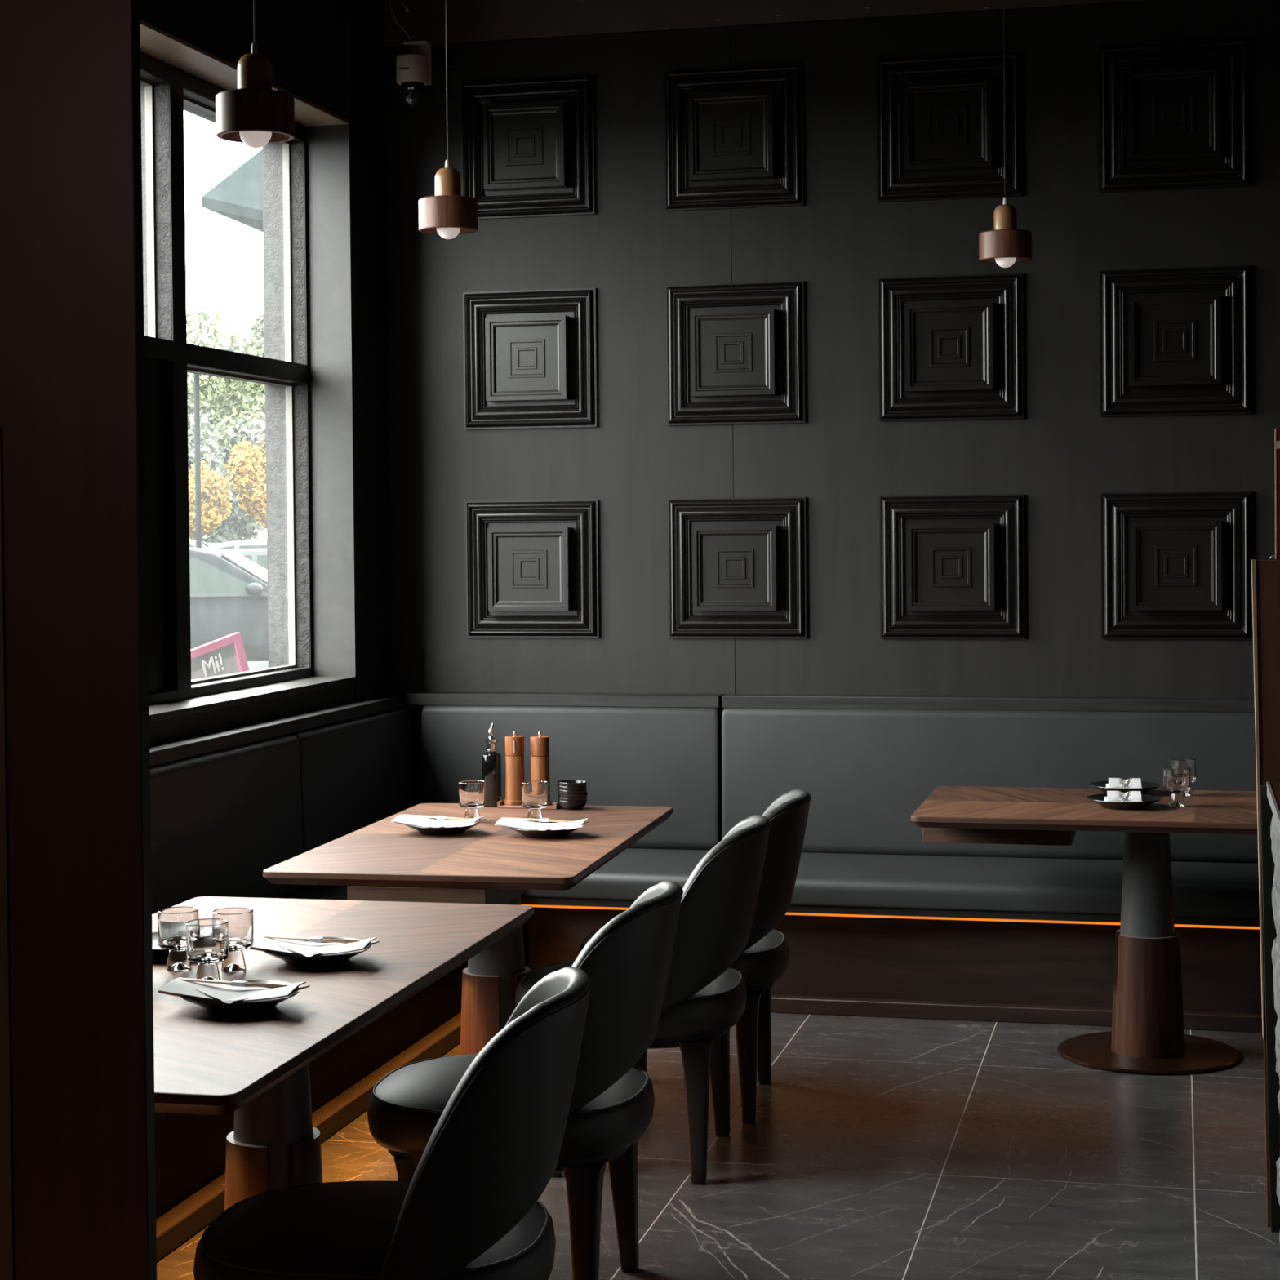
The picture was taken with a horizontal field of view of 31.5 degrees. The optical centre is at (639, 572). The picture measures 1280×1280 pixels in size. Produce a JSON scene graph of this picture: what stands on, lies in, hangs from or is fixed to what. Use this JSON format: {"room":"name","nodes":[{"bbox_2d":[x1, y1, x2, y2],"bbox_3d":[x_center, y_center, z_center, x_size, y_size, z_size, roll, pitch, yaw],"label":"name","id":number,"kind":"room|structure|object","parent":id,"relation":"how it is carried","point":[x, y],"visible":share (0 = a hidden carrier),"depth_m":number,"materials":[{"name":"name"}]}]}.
{"room":"restaurant","nodes":[
{"label":"restaurant","id":0,"kind":"room"},
{"bbox_2d":[139,0,392,746],"bbox_3d":[-2.309,-0.444,2.859,0.310,4.000,10.914,0,1,13],"label":"wall","id":1,"kind":"structure","parent":0,"point":[329,54],"depth_m":7.81,"materials":[{"name":"black paint"}]},
{"bbox_2d":[139,19,356,722],"bbox_3d":[-1.496,-0.548,6.262,0.309,1.919,3.159,0,1,13],"label":"window","id":2,"kind":"structure","parent":1,"relation":"in","point":[305,370],"depth_m":7.75,"materials":[{"name":"black metal"}]},
{"bbox_3d":[-1.603,0.489,7.053,0.256,0.058,1.760,0,1,13],"label":"trim","id":3,"kind":"structure","parent":1,"relation":"attached to","visible":0},
{"bbox_2d":[191,631,248,679],"bbox_3d":[-1.444,0.337,7.616,0.044,0.259,0.379,0,1,31],"label":"framed sign","id":4,"kind":"object","parent":3,"relation":"on","point":[226,655],"visible":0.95,"depth_m":7.65,"materials":[{"name":"pink plastic"}]},
{"bbox_2d":[156,1013,1279,1279],"bbox_3d":[1.520,1.596,2.039,8.200,0.120,11.202,0,1,13],"label":"floor","id":5,"kind":"structure","parent":0,"point":[875,1148],"depth_m":5.63,"materials":[{"name":"tile"}]},
{"bbox_2d":[0,0,156,1279],"bbox_3d":[-1.025,-0.455,2.802,0.875,4.000,0.026,0,1,13],"label":"wall","id":6,"kind":"structure","parent":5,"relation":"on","point":[77,1179],"depth_m":2.72,"materials":[{"name":"brown wood"}]},
{"bbox_2d":[149,695,467,1261],"bbox_3d":[-1.307,1.001,5.061,0.604,1.006,6.000,0,1,13],"label":"banquette","id":7,"kind":"object","parent":5,"relation":"on","point":[228,806],"visible":0.41,"depth_m":6.55,"materials":[{"name":"grey leather"}]},
{"bbox_2d":[150,734,303,914],"bbox_3d":[-1.237,0.762,6.296,0.076,0.495,1.437,0,1,13],"label":"cushion","id":8,"kind":"object","parent":7,"relation":"on","point":[223,814],"depth_m":6.44,"materials":[{"name":"grey leather"}]},
{"bbox_2d":[286,884,347,900],"bbox_3d":[-1.266,1.080,5.040,0.514,0.124,5.975,0,1,13],"label":"seat cushion","id":9,"kind":"object","parent":7,"relation":"on","point":[319,891],"depth_m":6.93,"materials":[{"name":"grey leather"}]},
{"bbox_2d":[288,707,413,893],"bbox_3d":[-0.950,0.735,7.505,0.076,0.495,1.032,0,1,13],"label":"cushion","id":10,"kind":"object","parent":7,"relation":"on","point":[356,771],"depth_m":7.41,"materials":[{"name":"grey leather"}]},
{"bbox_2d":[151,896,533,1210],"bbox_3d":[-0.810,1.139,4.314,0.810,0.750,1.730,0,1,13],"label":"dining table","id":11,"kind":"object","parent":5,"relation":"on","point":[255,1067],"visible":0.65,"depth_m":4.38,"materials":[{"name":"brown wood"}]},
{"bbox_2d":[151,931,168,959],"bbox_3d":[-0.932,0.746,4.519,0.209,0.028,0.209,0,1,13],"label":"plate","id":12,"kind":"object","parent":11,"relation":"on","point":[158,953],"visible":0.1,"depth_m":4.46,"materials":[{"name":"black"}]},
{"bbox_2d":[157,906,198,971],"bbox_3d":[-0.888,0.706,4.359,0.078,0.114,0.078,0,1,13],"label":"drinking glass","id":13,"kind":"object","parent":11,"relation":"on","point":[171,921],"visible":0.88,"depth_m":4.33,"materials":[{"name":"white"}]},
{"bbox_2d":[186,918,228,980],"bbox_3d":[-0.805,0.708,4.221,0.078,0.114,0.078,0,1,13],"label":"drinking glass","id":14,"kind":"object","parent":11,"relation":"on","point":[206,939],"visible":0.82,"depth_m":4.19,"materials":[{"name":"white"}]},
{"bbox_2d":[212,907,253,972],"bbox_3d":[-0.779,0.705,4.343,0.078,0.114,0.078,0,1,13],"label":"drinking glass","id":15,"kind":"object","parent":11,"relation":"on","point":[241,920],"visible":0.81,"depth_m":4.32,"materials":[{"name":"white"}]},
{"bbox_2d":[180,979,299,1014],"bbox_3d":[-0.706,0.754,4.003,0.209,0.028,0.209,0,1,13],"label":"plate","id":16,"kind":"object","parent":11,"relation":"on","point":[215,1007],"visible":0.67,"depth_m":3.94,"materials":[{"name":"black ceramic"}]},
{"bbox_2d":[158,977,310,1004],"bbox_3d":[-0.713,0.736,3.992,0.245,0.029,0.125,0,1,12],"label":"napkin","id":17,"kind":"object","parent":16,"relation":"on","point":[208,992],"visible":1,"depth_m":3.97,"materials":[{"name":"white fabric"}]},
{"bbox_2d":[179,977,298,988],"bbox_3d":[-0.709,0.727,4.005,0.224,0.008,0.017,1,2,15],"label":"chopsticks","id":18,"kind":"object","parent":17,"relation":"on","point":[235,983],"visible":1,"depth_m":4.00,"materials":[{"name":"beige wood"}]},
{"bbox_2d":[264,937,370,967],"bbox_3d":[-0.631,0.745,4.427,0.209,0.028,0.209,0,1,13],"label":"plate","id":19,"kind":"object","parent":11,"relation":"on","point":[324,961],"visible":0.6,"depth_m":4.36,"materials":[{"name":"black ceramic"}]},
{"bbox_2d":[248,934,379,956],"bbox_3d":[-0.637,0.727,4.416,0.245,0.029,0.125,0,1,10],"label":"napkin","id":20,"kind":"object","parent":19,"relation":"on","point":[281,946],"visible":0.98,"depth_m":4.39,"materials":[{"name":"white fabric"}]},
{"bbox_2d":[261,935,370,943],"bbox_3d":[-0.634,0.718,4.429,0.224,0.008,0.017,1,2,13],"label":"chopsticks","id":21,"kind":"object","parent":20,"relation":"on","point":[312,939],"visible":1,"depth_m":4.42,"materials":[{"name":"beige wood"}]},
{"bbox_2d":[193,966,591,1279],"bbox_3d":[-0.398,1.093,3.720,0.648,0.856,0.551,0,1,6],"label":"dining chair","id":22,"kind":"object","parent":5,"relation":"on","point":[470,1208],"visible":1,"depth_m":3.53,"materials":[{"name":"grey leather"}]},
{"bbox_2d":[262,803,673,1054],"bbox_3d":[-0.415,1.098,6.229,0.795,0.750,1.400,0,1,11],"label":"dining table","id":23,"kind":"object","parent":5,"relation":"on","point":[384,860],"visible":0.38,"depth_m":5.97,"materials":[{"name":"brown wood"}]},
{"bbox_2d":[404,817,479,835],"bbox_3d":[-0.549,0.708,6.288,0.209,0.028,0.209,0,1,13],"label":"plate","id":24,"kind":"object","parent":23,"relation":"on","point":[424,830],"visible":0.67,"depth_m":6.22,"materials":[{"name":"black ceramic"}]},
{"bbox_2d":[391,814,486,827],"bbox_3d":[-0.555,0.690,6.277,0.245,0.029,0.125,0,1,15],"label":"napkin","id":25,"kind":"object","parent":24,"relation":"on","point":[402,820],"visible":1,"depth_m":6.25,"materials":[{"name":"white fabric"}]},
{"bbox_2d":[403,814,479,820],"bbox_3d":[-0.552,0.681,6.290,0.224,0.008,0.017,1,2,17],"label":"chopsticks","id":26,"kind":"object","parent":25,"relation":"on","point":[440,817],"visible":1,"depth_m":6.28,"materials":[{"name":"beige wood"}]},
{"bbox_2d":[457,780,485,819],"bbox_3d":[-0.483,0.660,6.524,0.078,0.114,0.078,0,1,13],"label":"drinking glass","id":27,"kind":"object","parent":23,"relation":"on","point":[472,793],"visible":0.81,"depth_m":6.50,"materials":[{"name":"clear glass"}]},
{"bbox_2d":[481,723,502,807],"bbox_3d":[-0.450,0.584,6.879,0.052,0.253,0.052,0,1,13],"label":"oil bottle","id":28,"kind":"object","parent":23,"relation":"on","point":[491,760],"visible":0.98,"depth_m":6.86,"materials":[{"name":"black glass"}]},
{"bbox_2d":[497,799,560,808],"bbox_3d":[-0.330,0.700,6.853,0.185,0.019,0.090,0,1,13],"label":"tray","id":29,"kind":"object","parent":23,"relation":"on","point":[500,804],"visible":0.56,"depth_m":6.82,"materials":[{"name":"brown wood"}]},
{"bbox_2d":[503,731,524,805],"bbox_3d":[-0.378,0.591,6.857,0.069,0.220,0.069,0,1,13],"label":"pepper mill","id":30,"kind":"object","parent":29,"relation":"on","point":[514,744],"visible":0.85,"depth_m":6.83,"materials":[{"name":"brown wood"}]},
{"bbox_2d":[530,731,551,805],"bbox_3d":[-0.301,0.591,6.838,0.069,0.220,0.069,0,1,29],"label":"pepper mill","id":31,"kind":"object","parent":29,"relation":"on","point":[540,744],"visible":0.69,"depth_m":6.81,"materials":[{"name":"brown wood"}]},
{"bbox_2d":[521,780,548,821],"bbox_3d":[-0.301,0.659,6.497,0.078,0.114,0.078,0,1,13],"label":"drinking glass","id":32,"kind":"object","parent":23,"relation":"on","point":[535,794],"visible":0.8,"depth_m":6.47,"materials":[{"name":"clear glass"}]},
{"bbox_2d":[508,821,580,838],"bbox_3d":[-0.259,0.707,6.209,0.209,0.028,0.209,0,1,13],"label":"plate","id":33,"kind":"object","parent":23,"relation":"on","point":[560,833],"visible":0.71,"depth_m":6.14,"materials":[{"name":"black ceramic"}]},
{"bbox_2d":[494,817,589,830],"bbox_3d":[-0.266,0.689,6.198,0.245,0.029,0.125,0,1,10],"label":"napkin","id":34,"kind":"object","parent":33,"relation":"on","point":[502,822],"visible":1,"depth_m":6.17,"materials":[{"name":"white fabric"}]},
{"bbox_2d":[504,817,577,822],"bbox_3d":[-0.263,0.679,6.211,0.224,0.008,0.017,1,1,13],"label":"chopsticks","id":35,"kind":"object","parent":34,"relation":"on","point":[541,820],"visible":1,"depth_m":6.21,"materials":[{"name":"beige wood"}]},
{"bbox_2d":[557,799,586,809],"bbox_3d":[-0.203,0.696,6.802,0.089,0.028,0.089,0,1,13],"label":"bowl","id":36,"kind":"object","parent":23,"relation":"on","point":[575,805],"visible":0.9,"depth_m":6.77,"materials":[{"name":"black ceramic"}]},
{"bbox_2d":[557,795,586,801],"bbox_3d":[-0.203,0.685,6.802,0.089,0.028,0.089,-3,3,-44],"label":"bowl","id":37,"kind":"object","parent":36,"relation":"on","point":[583,798],"visible":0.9,"depth_m":6.76,"materials":[{"name":"black ceramic"}]},
{"bbox_2d":[558,791,587,798],"bbox_3d":[-0.201,0.674,6.803,0.089,0.028,0.089,0,0,-11],"label":"bowl","id":38,"kind":"object","parent":37,"relation":"on","point":[576,795],"visible":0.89,"depth_m":6.76,"materials":[{"name":"black ceramic"}]},
{"bbox_2d":[557,788,586,795],"bbox_3d":[-0.203,0.663,6.801,0.089,0.028,0.089,0,2,21],"label":"bowl","id":39,"kind":"object","parent":38,"relation":"on","point":[584,791],"visible":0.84,"depth_m":6.76,"materials":[{"name":"black ceramic"}]},
{"bbox_2d":[556,785,586,791],"bbox_3d":[-0.205,0.652,6.800,0.089,0.028,0.089,0,1,-36],"label":"bowl","id":40,"kind":"object","parent":39,"relation":"on","point":[559,788],"visible":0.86,"depth_m":6.76,"materials":[{"name":"black ceramic"}]},
{"bbox_2d":[557,780,586,786],"bbox_3d":[-0.204,0.642,6.800,0.089,0.028,0.089,1,0,-3],"label":"bowl","id":41,"kind":"object","parent":40,"relation":"on","point":[562,783],"visible":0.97,"depth_m":6.77,"materials":[{"name":"black ceramic"}]},
{"bbox_2d":[367,880,683,1279],"bbox_3d":[-0.231,1.073,4.669,0.648,0.856,0.551,0,1,11],"label":"dining chair","id":42,"kind":"object","parent":5,"relation":"on","point":[627,962],"visible":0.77,"depth_m":4.47,"materials":[{"name":"grey leather"}]},
{"bbox_2d":[515,814,771,1185],"bbox_3d":[0.011,1.050,5.733,0.648,0.856,0.551,0,1,10],"label":"dining chair","id":43,"kind":"object","parent":5,"relation":"on","point":[704,997],"visible":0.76,"depth_m":5.51,"materials":[{"name":"grey leather"}]},
{"bbox_2d":[578,789,811,1124],"bbox_3d":[0.155,1.038,6.290,0.648,0.856,0.551,0,1,9],"label":"dining chair","id":44,"kind":"object","parent":5,"relation":"on","point":[763,962],"visible":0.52,"depth_m":6.09,"materials":[{"name":"grey leather"}]},
{"bbox_2d":[406,691,1262,1032],"bbox_3d":[1.705,0.925,7.290,5.260,1.014,0.469,0,1,13],"label":"banquette","id":45,"kind":"object","parent":5,"relation":"on","point":[880,920],"visible":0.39,"depth_m":7.47,"materials":[{"name":"grey leather"}]},
{"bbox_2d":[421,705,722,850],"bbox_3d":[-0.243,0.716,7.904,1.067,0.505,0.084,0,1,13],"label":"cushion","id":46,"kind":"object","parent":45,"relation":"on","point":[671,756],"depth_m":7.83,"materials":[{"name":"grey leather"}]},
{"bbox_2d":[522,848,1259,919],"bbox_3d":[1.951,1.008,7.191,4.737,0.124,0.387,0,1,13],"label":"seat cushion","id":47,"kind":"object","parent":45,"relation":"on","point":[979,883],"depth_m":7.31,"materials":[{"name":"grey leather"}]},
{"bbox_2d":[721,707,1258,863],"bbox_3d":[2.292,0.704,7.302,4.121,0.505,0.084,0,1,13],"label":"cushion","id":48,"kind":"object","parent":45,"relation":"on","point":[864,771],"depth_m":7.56,"materials":[{"name":"grey leather"}]},
{"bbox_2d":[911,786,1257,1075],"bbox_3d":[1.652,1.068,6.755,1.600,0.750,0.785,0,1,13],"label":"dining table","id":49,"kind":"object","parent":5,"relation":"on","point":[1147,1036],"visible":1,"depth_m":6.71,"materials":[{"name":"brown wood"}]},
{"bbox_2d":[1086,793,1161,809],"bbox_3d":[1.433,0.682,6.712,0.217,0.028,0.217,0,1,13],"label":"plate","id":50,"kind":"object","parent":49,"relation":"on","point":[1147,800],"visible":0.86,"depth_m":6.66,"materials":[{"name":"black ceramic"}]},
{"bbox_2d":[1104,791,1142,802],"bbox_3d":[1.428,0.667,6.701,0.108,0.031,0.105,0,1,11],"label":"napkin","id":51,"kind":"object","parent":50,"relation":"on","point":[1112,796],"visible":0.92,"depth_m":6.68,"materials":[{"name":"white fabric"}]},
{"bbox_2d":[1088,780,1159,794],"bbox_3d":[1.508,0.674,7.053,0.217,0.028,0.217,0,1,13],"label":"plate","id":52,"kind":"object","parent":49,"relation":"on","point":[1101,785],"visible":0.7,"depth_m":7.01,"materials":[{"name":"black ceramic"}]},
{"bbox_2d":[1106,777,1142,788],"bbox_3d":[1.503,0.660,7.043,0.108,0.031,0.105,0,1,11],"label":"napkin","id":53,"kind":"object","parent":52,"relation":"on","point":[1131,783],"visible":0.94,"depth_m":7.02,"materials":[{"name":"white fabric"}]},
{"bbox_2d":[1163,766,1190,807],"bbox_3d":[1.593,0.637,6.724,0.078,0.114,0.078,0,1,13],"label":"drinking glass","id":54,"kind":"object","parent":49,"relation":"on","point":[1176,780],"visible":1,"depth_m":6.70,"materials":[{"name":"clear glass"}]},
{"bbox_2d":[1169,757,1195,796],"bbox_3d":[1.673,0.631,6.982,0.078,0.114,0.078,0,1,13],"label":"drinking glass","id":55,"kind":"object","parent":49,"relation":"on","point":[1190,762],"visible":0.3,"depth_m":6.96,"materials":[{"name":"clear glass"}]},
{"bbox_2d":[1251,559,1279,1226],"bbox_3d":[2.037,0.721,4.969,1.340,1.506,0.037,0,1,13],"label":"wall","id":56,"kind":"structure","parent":5,"relation":"on","point":[1265,574],"depth_m":5.09,"materials":[{"name":"brown wood"}]},
{"bbox_2d":[1269,428,1279,559],"bbox_3d":[1.521,-0.176,5.071,0.222,0.293,0.018,0,1,13],"label":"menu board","id":57,"kind":"object","parent":56,"relation":"on","point":[1277,556],"visible":1,"depth_m":5.09,"materials":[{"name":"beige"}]},
{"bbox_2d":[1259,782,1279,1241],"bbox_3d":[1.667,1.001,3.589,1.224,1.008,2.814,0,1,13],"label":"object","id":58,"kind":"structure","parent":5,"relation":"on","point":[1269,793],"depth_m":5.07,"materials":[{"name":"grey"}]},
{"bbox_2d":[1269,782,1279,811],"bbox_3d":[1.690,0.508,3.651,1.204,0.021,2.662,0,1,13],"label":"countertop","id":59,"kind":"structure","parent":58,"relation":"on","point":[1275,787],"depth_m":4.92,"materials":[{"name":"white stone"}]},
{"bbox_2d":[383,0,1279,967],"bbox_3d":[2.789,-0.579,7.343,8.160,4.000,0.206,0,1,13],"label":"wall","id":60,"kind":"structure","parent":0,"point":[1062,455],"depth_m":7.75,"materials":[{"name":"black paint"}]},
{"bbox_2d":[395,40,451,108],"bbox_3d":[-0.753,-1.706,7.882,0.116,0.222,0.332,0,1,13],"label":"security camera","id":61,"kind":"object","parent":60,"relation":"attached to","point":[414,69],"visible":1,"depth_m":7.75,"materials":[{"name":"beige plastic"}]},
{"bbox_2d":[388,0,412,41],"bbox_3d":[-0.827,-2.175,7.777,0.091,0.719,0.004,0,1,13],"label":"cable","id":62,"kind":"object","parent":61,"relation":"attached to","point":[402,28],"visible":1,"depth_m":7.78,"materials":[{"name":"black plastic"}]},
{"bbox_2d":[460,74,595,219],"bbox_3d":[-0.400,-1.492,7.949,0.485,0.485,0.062,0,1,13],"label":"wall panel","id":63,"kind":"object","parent":60,"relation":"attached to","point":[528,144],"visible":0.96,"depth_m":7.94,"materials":[{"name":"black wood"}]},
{"bbox_2d":[462,288,597,429],"bbox_3d":[-0.394,-0.750,7.963,0.485,0.485,0.062,0,1,13],"label":"wall panel","id":64,"kind":"object","parent":60,"relation":"attached to","point":[530,356],"visible":1,"depth_m":7.95,"materials":[{"name":"black wood"}]},
{"bbox_2d":[465,499,599,637],"bbox_3d":[-0.387,-0.011,7.978,0.485,0.485,0.062,0,1,13],"label":"wall panel","id":65,"kind":"object","parent":60,"relation":"attached to","point":[532,566],"visible":1,"depth_m":7.97,"materials":[{"name":"black wood"}]},
{"bbox_2d":[663,62,804,211],"bbox_3d":[0.316,-1.495,7.779,0.485,0.485,0.062,0,1,13],"label":"wall panel","id":66,"kind":"object","parent":60,"relation":"attached to","point":[734,135],"visible":1,"depth_m":7.77,"materials":[{"name":"black wood"}]},
{"bbox_2d":[665,280,805,425],"bbox_3d":[0.323,-0.753,7.793,0.485,0.485,0.062,0,1,13],"label":"wall panel","id":67,"kind":"object","parent":60,"relation":"attached to","point":[735,352],"visible":1,"depth_m":7.79,"materials":[{"name":"black wood"}]},
{"bbox_2d":[667,497,807,638],"bbox_3d":[0.330,-0.014,7.807,0.485,0.485,0.062,0,1,13],"label":"wall panel","id":68,"kind":"object","parent":60,"relation":"attached to","point":[737,566],"visible":1,"depth_m":7.80,"materials":[{"name":"black wood"}]},
{"bbox_2d":[875,49,1022,202],"bbox_3d":[1.034,-1.499,7.608,0.485,0.485,0.062,0,1,13],"label":"wall panel","id":69,"kind":"object","parent":60,"relation":"attached to","point":[940,117],"visible":0.99,"depth_m":7.60,"materials":[{"name":"black wood"}]},
{"bbox_2d":[877,272,1023,421],"bbox_3d":[1.041,-0.757,7.622,0.485,0.485,0.062,0,1,13],"label":"wall panel","id":70,"kind":"object","parent":60,"relation":"attached to","point":[951,347],"visible":1,"depth_m":7.61,"materials":[{"name":"black wood"}]},
{"bbox_2d":[879,493,1025,639],"bbox_3d":[1.048,-0.018,7.637,0.485,0.485,0.062,0,1,13],"label":"wall panel","id":71,"kind":"object","parent":60,"relation":"attached to","point":[952,566],"visible":1,"depth_m":7.63,"materials":[{"name":"black wood"}]},
{"bbox_2d":[1097,36,1250,193],"bbox_3d":[1.751,-1.502,7.438,0.485,0.485,0.062,0,1,13],"label":"wall panel","id":72,"kind":"object","parent":60,"relation":"attached to","point":[1175,115],"visible":1,"depth_m":7.43,"materials":[{"name":"black wood"}]},
{"bbox_2d":[1099,265,1251,417],"bbox_3d":[1.758,-0.760,7.452,0.485,0.485,0.062,0,1,13],"label":"wall panel","id":73,"kind":"object","parent":60,"relation":"attached to","point":[1174,341],"visible":1,"depth_m":7.45,"materials":[{"name":"black wood"}]},
{"bbox_2d":[1100,491,1252,639],"bbox_3d":[1.765,-0.021,7.466,0.485,0.485,0.062,0,1,13],"label":"wall panel","id":74,"kind":"object","parent":60,"relation":"attached to","point":[1175,565],"visible":1,"depth_m":7.46,"materials":[{"name":"black wood"}]},
{"bbox_3d":[1.481,-2.523,1.959,8.200,0.120,11.202,0,1,13],"label":"ceiling","id":75,"kind":"structure","parent":0,"visible":0},
{"bbox_2d":[215,0,294,148],"bbox_3d":[-0.775,-1.698,4.511,0.155,1.702,0.155,0,1,13],"label":"pendant lamp","id":76,"kind":"object","parent":75,"relation":"hanging from","point":[254,114],"visible":1,"depth_m":4.48,"materials":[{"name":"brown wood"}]},
{"bbox_2d":[400,0,408,13],"bbox_3d":[-0.829,-2.229,7.797,0.069,0.610,0.010,0,1,13],"label":"loose cable","id":77,"kind":"object","parent":75,"relation":"hanging from","point":[405,6],"visible":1,"depth_m":7.79,"materials":[{"name":"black plastic"}]},
{"bbox_2d":[418,0,477,239],"bbox_3d":[-0.513,-1.729,5.959,0.155,1.702,0.155,0,1,13],"label":"pendant lamp","id":78,"kind":"object","parent":75,"relation":"hanging from","point":[448,214],"visible":1,"depth_m":5.93,"materials":[{"name":"brown metal"}]},
{"bbox_2d":[978,0,1031,267],"bbox_3d":[1.082,-1.759,6.742,0.155,1.702,0.155,0,1,13],"label":"pendant lamp","id":79,"kind":"object","parent":75,"relation":"hanging from","point":[1006,245],"visible":1,"depth_m":6.72,"materials":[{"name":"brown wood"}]},
{"label":"outside","id":80,"kind":"structure","parent":0,"visible":0},
{"bbox_2d":[247,661,268,671],"bbox_3d":[-54.570,0.822,79.794,136.930,0.250,210.000,0,1,13],"label":"ground","id":81,"kind":"structure","parent":80,"point":[252,665],"depth_m":29.60,"materials":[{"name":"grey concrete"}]},
{"bbox_2d":[189,538,209,548],"bbox_3d":[-10.055,0.067,49.674,4.655,1.600,1.850,-1,1,-9],"label":"parked car","id":82,"kind":"object","parent":81,"relation":"on","point":[193,543],"visible":0.02,"depth_m":48.99,"materials":[{"name":"grey paint"}]},
{"bbox_2d":[193,346,234,548],"bbox_3d":[-7.070,-1.327,37.656,0.766,4.798,0.154,0,1,22],"label":"lamp post","id":83,"kind":"object","parent":81,"relation":"on","point":[196,376],"visible":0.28,"depth_m":37.75,"materials":[{"name":"black metal"}]},
{"bbox_2d":[189,539,268,661],"bbox_3d":[-5.342,0.450,26.440,4.655,1.650,2.310,-1,1,-8],"label":"car","id":84,"kind":"object","parent":81,"relation":"on","point":[228,596],"visible":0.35,"depth_m":25.65,"materials":[{"name":"black paint"}]},
{"bbox_2d":[244,582,262,595],"bbox_3d":[-4.346,0.193,25.535,0.200,0.150,0.260,-1,1,-8],"label":"mirror","id":85,"kind":"object","parent":84,"relation":"on","point":[251,588],"depth_m":25.46,"materials":[{"name":"black paint"}]},
{"bbox_2d":[201,149,262,231],"bbox_3d":[-1.431,-0.337,10.536,1.050,3.770,1.950,0,1,13],"label":"awning","id":86,"kind":"object","parent":81,"relation":"on","point":[238,197],"visible":0.09,"depth_m":10.04,"materials":[{"name":"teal fabric"}]},
{"bbox_2d":[202,548,267,577],"bbox_3d":[-6.892,0.371,35.566,4.655,1.482,1.850,-1,1,-5],"label":"parked car","id":87,"kind":"object","parent":81,"relation":"on","point":[263,571],"visible":0.05,"depth_m":35.50,"materials":[{"name":"grey paint"}]},
{"bbox_2d":[207,539,266,549],"bbox_3d":[-6.963,0.102,46.885,4.655,1.580,1.850,-1,1,-6],"label":"parked car","id":88,"kind":"object","parent":81,"relation":"on","point":[242,544],"visible":0.06,"depth_m":46.01,"materials":[{"name":"grey paint"}]},
{"bbox_2d":[219,548,266,569],"bbox_3d":[-6.678,0.295,40.653,4.654,1.432,1.850,-1,1,-11],"label":"parked car","id":89,"kind":"object","parent":81,"relation":"on","point":[259,556],"visible":0.02,"depth_m":39.85,"materials":[{"name":"silver metal"}]},
{"bbox_2d":[251,460,266,506],"bbox_3d":[-7.863,-1.688,54.683,2.285,4.879,2.610,0,1,38],"label":"maple tree","id":90,"kind":"object","parent":81,"relation":"on","point":[263,482],"visible":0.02,"depth_m":54.30,"materials":[{"name":"yellow plant"}]},
{"bbox_3d":[-9.739,-0.236,106.137,52.000,0.001,98.000,0,1,13],"label":"lawn","id":91,"kind":"structure","parent":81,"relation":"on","visible":0},
{"bbox_2d":[188,460,231,542],"bbox_3d":[-12.029,-1.184,61.471,2.005,3.683,2.390,0,1,13],"label":"maple tree","id":92,"kind":"object","parent":91,"relation":"on","point":[214,491],"visible":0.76,"depth_m":61.01,"materials":[{"name":"yellow plant"}]},
{"bbox_2d":[187,349,251,539],"bbox_3d":[-19.178,-5.550,111.198,8.151,10.620,8.660,0,1,13],"label":"tree","id":93,"kind":"object","parent":91,"relation":"on","point":[249,350],"visible":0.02,"depth_m":109.88,"materials":[{"name":"green plant"}]},
{"bbox_2d":[186,305,265,533],"bbox_3d":[-18.103,-5.473,92.786,7.838,11.161,8.231,0,1,13],"label":"tree","id":94,"kind":"object","parent":91,"relation":"on","point":[227,402],"visible":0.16,"depth_m":90.34,"materials":[{"name":"green plant"}]},
{"bbox_2d":[187,409,266,542],"bbox_3d":[-14.400,-2.602,77.207,4.749,5.952,4.934,0,1,13],"label":"tree","id":95,"kind":"object","parent":91,"relation":"on","point":[237,526],"visible":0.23,"depth_m":76.56,"materials":[{"name":"green plant"}]},
{"bbox_2d":[210,395,265,447],"bbox_3d":[-13.254,-3.186,83.404,5.317,6.857,5.339,0,1,13],"label":"tree","id":96,"kind":"object","parent":91,"relation":"on","point":[251,403],"visible":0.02,"depth_m":82.97,"materials":[{"name":"green plant"}]},
{"bbox_2d":[224,439,266,528],"bbox_3d":[-9.481,-1.512,58.769,2.798,4.399,2.438,-1,1,-27],"label":"maple tree","id":97,"kind":"object","parent":91,"relation":"on","point":[244,463],"visible":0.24,"depth_m":57.97,"materials":[{"name":"yellow plant"}]},
{"bbox_2d":[246,313,265,391],"bbox_3d":[-14.934,-5.804,99.828,6.515,11.487,6.032,0,1,13],"label":"tree","id":98,"kind":"object","parent":91,"relation":"on","point":[255,331],"visible":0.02,"depth_m":98.19,"materials":[{"name":"green plant"}]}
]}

